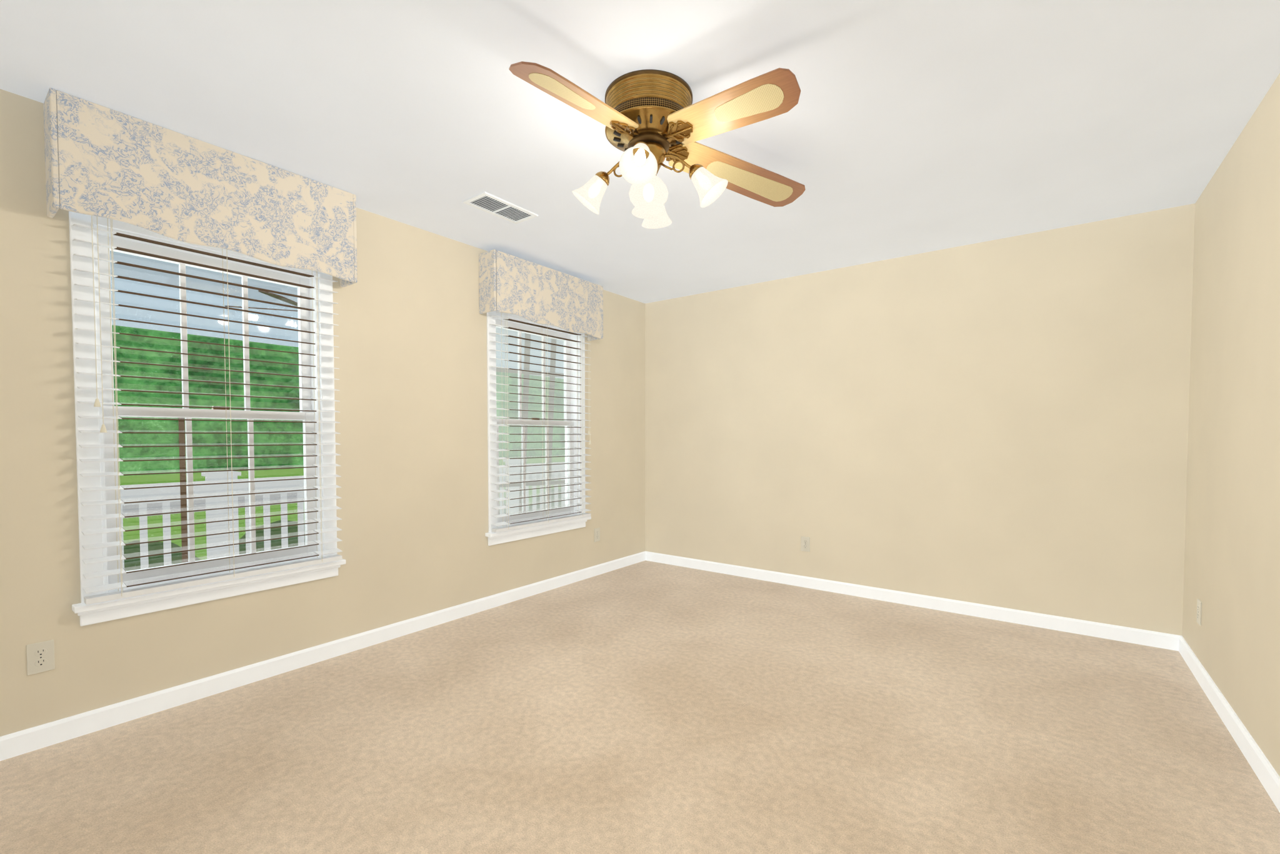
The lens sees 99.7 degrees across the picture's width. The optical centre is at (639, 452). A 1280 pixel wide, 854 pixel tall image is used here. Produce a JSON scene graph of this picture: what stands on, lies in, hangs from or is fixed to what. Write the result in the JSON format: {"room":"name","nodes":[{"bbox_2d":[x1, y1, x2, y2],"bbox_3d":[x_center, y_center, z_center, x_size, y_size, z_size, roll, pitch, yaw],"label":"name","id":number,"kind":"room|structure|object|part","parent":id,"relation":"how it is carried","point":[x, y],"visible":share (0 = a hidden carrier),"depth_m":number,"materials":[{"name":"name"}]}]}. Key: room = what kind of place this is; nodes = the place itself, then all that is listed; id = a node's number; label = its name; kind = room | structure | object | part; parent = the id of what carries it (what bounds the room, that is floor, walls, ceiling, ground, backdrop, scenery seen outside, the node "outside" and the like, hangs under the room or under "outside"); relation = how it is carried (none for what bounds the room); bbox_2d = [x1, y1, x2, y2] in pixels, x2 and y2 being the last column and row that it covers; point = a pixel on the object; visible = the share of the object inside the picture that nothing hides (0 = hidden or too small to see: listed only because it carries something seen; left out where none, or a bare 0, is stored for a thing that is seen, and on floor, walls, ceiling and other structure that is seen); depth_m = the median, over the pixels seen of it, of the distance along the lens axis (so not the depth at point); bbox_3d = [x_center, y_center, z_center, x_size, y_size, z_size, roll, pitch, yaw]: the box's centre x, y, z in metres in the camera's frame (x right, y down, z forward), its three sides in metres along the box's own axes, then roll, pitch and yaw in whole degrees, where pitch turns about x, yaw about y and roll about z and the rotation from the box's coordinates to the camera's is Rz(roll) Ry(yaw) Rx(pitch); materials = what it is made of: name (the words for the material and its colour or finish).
{"room":"empty bedroom","nodes":[
{"label":"empty bedroom","id":0,"kind":"room"},
{"bbox_2d":[0,88,644,736],"bbox_3d":[-1.430,-0.134,3.287,0.140,2.440,4.756,1,2,37],"label":"wall","id":1,"kind":"structure","parent":0,"point":[410,402],"depth_m":2.98,"materials":[{"name":"beige paint"}]},
{"bbox_2d":[26,639,54,674],"bbox_3d":[-2.279,0.779,2.055,0.007,0.114,0.070,1,2,37],"label":"electrical outlet","id":2,"kind":"object","parent":1,"relation":"attached to","point":[40,657],"visible":1,"depth_m":2.05,"materials":[{"name":"beige plastic"}]},
{"bbox_2d":[43,88,357,287],"bbox_3d":[-1.861,-1.100,2.426,0.164,0.453,1.081,1,2,37],"label":"window valance","id":3,"kind":"object","parent":1,"relation":"attached to","point":[102,161],"visible":1,"depth_m":2.26,"materials":[{"name":"fabric"}]},
{"bbox_2d":[68,211,345,626],"bbox_3d":[-1.946,-0.176,2.518,0.232,1.700,1.014,1,2,37],"label":"window","id":4,"kind":"structure","parent":1,"relation":"in","point":[100,602],"depth_m":2.41,"materials":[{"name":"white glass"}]},
{"bbox_2d":[91,215,114,438],"bbox_3d":[-2.106,-0.521,2.097,0.020,0.885,0.034,1,2,37],"label":"blind cord","id":5,"kind":"object","parent":4,"relation":"hanging from","point":[97,404],"depth_m":2.10,"materials":[{"name":"white fabric"}]},
{"bbox_2d":[110,218,123,596],"bbox_3d":[-2.084,-0.193,2.151,0.002,1.543,0.002,1,2,37],"label":"blind cord","id":6,"kind":"object","parent":4,"relation":"hanging from","point":[111,234],"depth_m":2.16,"materials":[{"name":"white fabric"}]},
{"bbox_3d":[-1.983,-0.172,2.546,0.070,1.464,0.804,1,2,37],"label":"window sash","id":7,"kind":"part","parent":4,"relation":"part of","materials":[{"name":"white wood"}]},
{"bbox_3d":[-1.983,-0.179,2.546,0.038,1.359,0.720,1,2,37],"label":"glass","id":8,"kind":"part","parent":4,"relation":"part of","materials":[{"name":"clear glass"}]},
{"bbox_2d":[211,406,228,409],"bbox_3d":[-1.966,-0.209,2.532,0.022,0.015,0.060,1,2,37],"label":"lock","id":9,"kind":"object","parent":4,"relation":"attached to","point":[219,408],"visible":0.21,"depth_m":2.52,"materials":[{"name":"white metal"}]},
{"bbox_2d":[221,248,234,576],"bbox_3d":[-1.859,-0.202,2.452,0.002,1.543,0.002,1,2,37],"label":"blind cord","id":10,"kind":"object","parent":4,"relation":"hanging from","point":[222,249],"depth_m":2.47,"materials":[{"name":"white fabric"}]},
{"bbox_2d":[311,270,322,561],"bbox_3d":[-1.633,-0.211,2.754,0.002,1.543,0.002,1,2,37],"label":"blind cord","id":11,"kind":"object","parent":4,"relation":"hanging from","point":[312,270],"depth_m":2.77,"materials":[{"name":"beige fabric"}]},
{"bbox_2d":[0,551,644,760],"bbox_3d":[-1.368,1.045,3.276,0.014,0.085,4.756,1,2,37],"label":"baseboard","id":12,"kind":"structure","parent":1,"relation":"attached to","point":[35,737],"depth_m":2.61,"materials":[{"name":"white wood"}]},
{"bbox_2d":[110,250,564,568],"bbox_3d":[-2.130,-0.143,4.587,2.582,2.620,10.000,1,2,37],"label":"porch","id":13,"kind":"object","parent":1,"relation":"attached to","point":[160,278],"depth_m":4.41,"materials":[{"name":"white wood"}]},
{"bbox_2d":[485,310,591,545],"bbox_3d":[-0.773,-0.223,4.087,0.232,1.700,1.014,1,2,37],"label":"window","id":14,"kind":"structure","parent":1,"relation":"in","point":[495,534],"depth_m":4.07,"materials":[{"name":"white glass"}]},
{"bbox_2d":[501,313,503,521],"bbox_3d":[-0.957,-0.241,3.754,0.002,1.543,0.002,1,2,37],"label":"blind cord","id":15,"kind":"object","parent":14,"relation":"hanging from","point":[501,313],"depth_m":3.75,"materials":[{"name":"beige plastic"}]},
{"bbox_2d":[505,328,508,529],"bbox_3d":[-0.911,-0.240,3.720,0.002,1.543,0.002,1,2,37],"label":"blind cord","id":16,"kind":"object","parent":14,"relation":"hanging from","point":[505,329],"depth_m":3.73,"materials":[{"name":"beige fabric"}]},
{"bbox_3d":[-0.809,-0.219,4.115,0.070,1.464,0.804,1,2,37],"label":"window sash","id":17,"kind":"part","parent":14,"relation":"part of","materials":[{"name":"white wood"}]},
{"bbox_2d":[541,330,543,502],"bbox_3d":[-0.732,-0.250,4.056,0.002,1.543,0.002,1,2,37],"label":"blind cord","id":18,"kind":"object","parent":14,"relation":"hanging from","point":[542,330],"depth_m":4.05,"materials":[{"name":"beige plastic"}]},
{"bbox_2d":[545,369,548,521],"bbox_3d":[-0.685,-0.249,4.021,0.002,1.543,0.002,1,2,37],"label":"blind cord","id":19,"kind":"object","parent":14,"relation":"hanging from","point":[547,369],"depth_m":4.04,"materials":[{"name":"beige fabric"}]},
{"bbox_2d":[576,363,577,443],"bbox_3d":[-0.506,-0.259,4.358,0.002,1.543,0.002,1,2,37],"label":"blind cord","id":20,"kind":"object","parent":14,"relation":"hanging from","point":[577,363],"depth_m":4.35,"materials":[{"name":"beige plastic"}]},
{"bbox_2d":[580,333,580,376],"bbox_3d":[-0.478,-0.259,4.347,0.002,1.543,0.002,1,2,37],"label":"blind cord","id":21,"kind":"object","parent":14,"relation":"hanging from","point":[580,333],"depth_m":4.33,"materials":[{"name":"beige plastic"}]},
{"bbox_2d":[580,333,583,516],"bbox_3d":[-0.459,-0.258,4.323,0.002,1.543,0.002,1,2,37],"label":"blind cord","id":22,"kind":"object","parent":14,"relation":"hanging from","point":[582,333],"depth_m":4.34,"materials":[{"name":"beige fabric"}]},
{"bbox_2d":[587,430,591,444],"bbox_3d":[-0.409,-0.549,4.367,0.020,0.965,0.034,1,2,37],"label":"blind cord","id":23,"kind":"object","parent":14,"relation":"hanging from","point":[590,442],"depth_m":4.38,"materials":[{"name":"beige plastic"}]},
{"bbox_2d":[478,249,603,340],"bbox_3d":[-0.687,-1.123,3.996,0.164,0.425,1.086,1,2,37],"label":"window valance","id":24,"kind":"object","parent":1,"relation":"attached to","point":[533,292],"visible":1,"depth_m":3.82,"materials":[{"name":"fabric"}]},
{"bbox_2d":[594,527,599,541],"bbox_3d":[-0.365,0.702,4.614,0.007,0.114,0.070,1,2,37],"label":"electrical outlet","id":25,"kind":"object","parent":1,"relation":"attached to","point":[597,534],"visible":1,"depth_m":4.61,"materials":[{"name":"beige plastic"}]},
{"bbox_2d":[0,560,1279,853],"bbox_3d":[0.097,1.170,2.183,3.955,0.100,5.036,1,2,37],"label":"floor","id":26,"kind":"structure","parent":0,"point":[645,706],"depth_m":2.06,"materials":[{"name":"beige carpet"}]},
{"bbox_2d":[0,0,1279,303],"bbox_3d":[0.097,-1.369,2.107,3.955,0.100,5.036,1,2,37],"label":"ceiling","id":27,"kind":"structure","parent":0,"point":[904,127],"depth_m":2.04,"materials":[{"name":"white paint"}]},
{"bbox_2d":[462,191,538,223],"bbox_3d":[-0.762,-1.339,2.975,0.190,0.010,0.365,1,2,37],"label":"ceiling vent","id":28,"kind":"object","parent":27,"relation":"in","point":[495,205],"visible":1,"depth_m":2.96,"materials":[{"name":"white metal"}]},
{"bbox_2d":[508,61,805,228],"bbox_3d":[0.224,-1.108,2.026,0.834,0.416,1.390,1,2,37],"label":"ceiling fan","id":29,"kind":"object","parent":27,"relation":"hanging from","point":[651,120],"visible":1,"depth_m":1.90,"materials":[{"name":"brown wood"}]},
{"bbox_3d":[-0.201,-1.156,1.769,0.160,0.007,0.470,24,18,40],"label":"blade","id":30,"kind":"part","parent":29,"relation":"part of","materials":[{"name":"brown wood"}]},
{"bbox_3d":[-0.197,-0.983,2.051,0.134,0.140,0.122,1,2,37],"label":"lamp shade","id":31,"kind":"part","parent":29,"relation":"part of","materials":[{"name":"white glass"}]},
{"bbox_3d":[-0.091,-1.060,2.033,0.156,0.097,0.100,1,2,37],"label":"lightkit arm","id":32,"kind":"part","parent":29,"relation":"part of"},
{"bbox_3d":[0.002,-0.975,1.793,0.122,0.140,0.134,1,2,37],"label":"lamp shade","id":33,"kind":"part","parent":29,"relation":"part of","materials":[{"name":"white glass"}]},
{"bbox_3d":[0.002,-1.000,1.823,0.048,0.077,0.063,1,2,37],"label":"lightkit bulb","id":34,"kind":"part","parent":29,"relation":"part of","materials":[{"name":"white glass"}]},
{"bbox_3d":[0.032,-0.966,2.022,0.148,0.132,0.148,1,2,37],"label":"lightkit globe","id":35,"kind":"part","parent":29,"relation":"part of","materials":[{"name":"white glass"}]},
{"bbox_3d":[0.032,-1.173,2.016,0.326,0.050,0.326,1,2,37],"label":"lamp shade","id":36,"kind":"part","parent":29,"relation":"part of","materials":[{"name":"gold metal"}]},
{"bbox_3d":[0.062,-0.988,2.250,0.122,0.140,0.134,1,2,37],"label":"lamp shade","id":37,"kind":"part","parent":29,"relation":"part of","materials":[{"name":"white glass"}]},
{"bbox_3d":[0.156,-1.059,2.005,0.156,0.097,0.100,1,2,37],"label":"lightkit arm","id":38,"kind":"part","parent":29,"relation":"part of"},
{"bbox_3d":[0.261,-0.981,1.992,0.134,0.140,0.122,1,2,37],"label":"lamp shade","id":39,"kind":"part","parent":29,"relation":"part of","materials":[{"name":"white glass"}]},
{"bbox_3d":[0.309,-1.157,1.827,0.460,0.007,0.160,1,-15,34],"label":"blade","id":40,"kind":"part","parent":29,"relation":"part of","materials":[{"name":"brown wood"}]},
{"bbox_3d":[0.431,-1.172,2.300,0.720,0.007,0.160,-1,-15,-36],"label":"blade","id":41,"kind":"part","parent":29,"relation":"part of","materials":[{"name":"brown wood"}]},
{"bbox_2d":[645,203,1194,635],"bbox_3d":[1.563,-0.158,4.105,3.955,2.440,0.140,1,2,37],"label":"wall","id":42,"kind":"structure","parent":0,"point":[1002,422],"depth_m":3.62,"materials":[{"name":"beige paint"}]},
{"bbox_2d":[801,536,809,551],"bbox_3d":[1.297,0.718,4.237,0.070,0.114,0.007,1,2,37],"label":"electrical outlet","id":43,"kind":"object","parent":42,"relation":"attached to","point":[805,544],"visible":1,"depth_m":4.23,"materials":[{"name":"beige plastic"}]},
{"bbox_2d":[645,551,1174,649],"bbox_3d":[1.523,1.021,4.074,3.630,0.085,0.014,1,2,37],"label":"baseboard","id":44,"kind":"structure","parent":42,"relation":"attached to","point":[1139,636],"depth_m":3.66,"materials":[{"name":"white wood"}]},
{"bbox_2d":[1181,73,1279,776],"bbox_3d":[1.625,-0.065,1.003,0.140,2.440,4.756,1,2,37],"label":"wall","id":45,"kind":"structure","parent":0,"point":[1232,570],"depth_m":2.17,"materials":[{"name":"beige paint"}]},
{"bbox_2d":[1196,598,1201,625],"bbox_3d":[2.752,0.785,2.661,0.007,0.114,0.070,1,2,37],"label":"electrical outlet","id":46,"kind":"object","parent":45,"relation":"attached to","point":[1199,610],"visible":0.98,"depth_m":2.65,"materials":[{"name":"beige plastic"}]},
{"bbox_2d":[1175,634,1279,812],"bbox_3d":[1.563,1.110,1.085,0.014,0.085,4.756,1,2,37],"label":"baseboard","id":47,"kind":"structure","parent":45,"relation":"attached to","point":[1265,772],"depth_m":2.11,"materials":[{"name":"white wood"}]},
{"label":"outside","id":48,"kind":"structure","parent":0,"visible":0},
{"bbox_2d":[111,325,564,476],"bbox_3d":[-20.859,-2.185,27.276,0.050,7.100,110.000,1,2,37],"label":"trees","id":49,"kind":"object","parent":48,"point":[176,336],"depth_m":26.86,"materials":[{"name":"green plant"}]},
{"bbox_2d":[118,456,564,559],"bbox_3d":[-9.906,1.220,19.187,27.300,0.020,110.000,1,2,37],"label":"lawn","id":50,"kind":"structure","parent":48,"point":[202,514],"depth_m":12.20,"materials":[{"name":"green plant"}]},
{"bbox_2d":[122,472,561,518],"bbox_3d":[-10.827,1.181,19.874,9.000,0.015,110.000,1,2,37],"label":"road","id":51,"kind":"structure","parent":50,"relation":"on","point":[158,506],"depth_m":14.10,"materials":[{"name":"grey asphalt"}]},
{"bbox_2d":[123,488,561,570],"bbox_3d":[-3.713,1.265,5.671,0.900,1.189,8.858,1,2,37],"label":"shrubs","id":52,"kind":"object","parent":50,"relation":"on","point":[157,557],"depth_m":4.95,"materials":[{"name":"green plant"}]}
]}

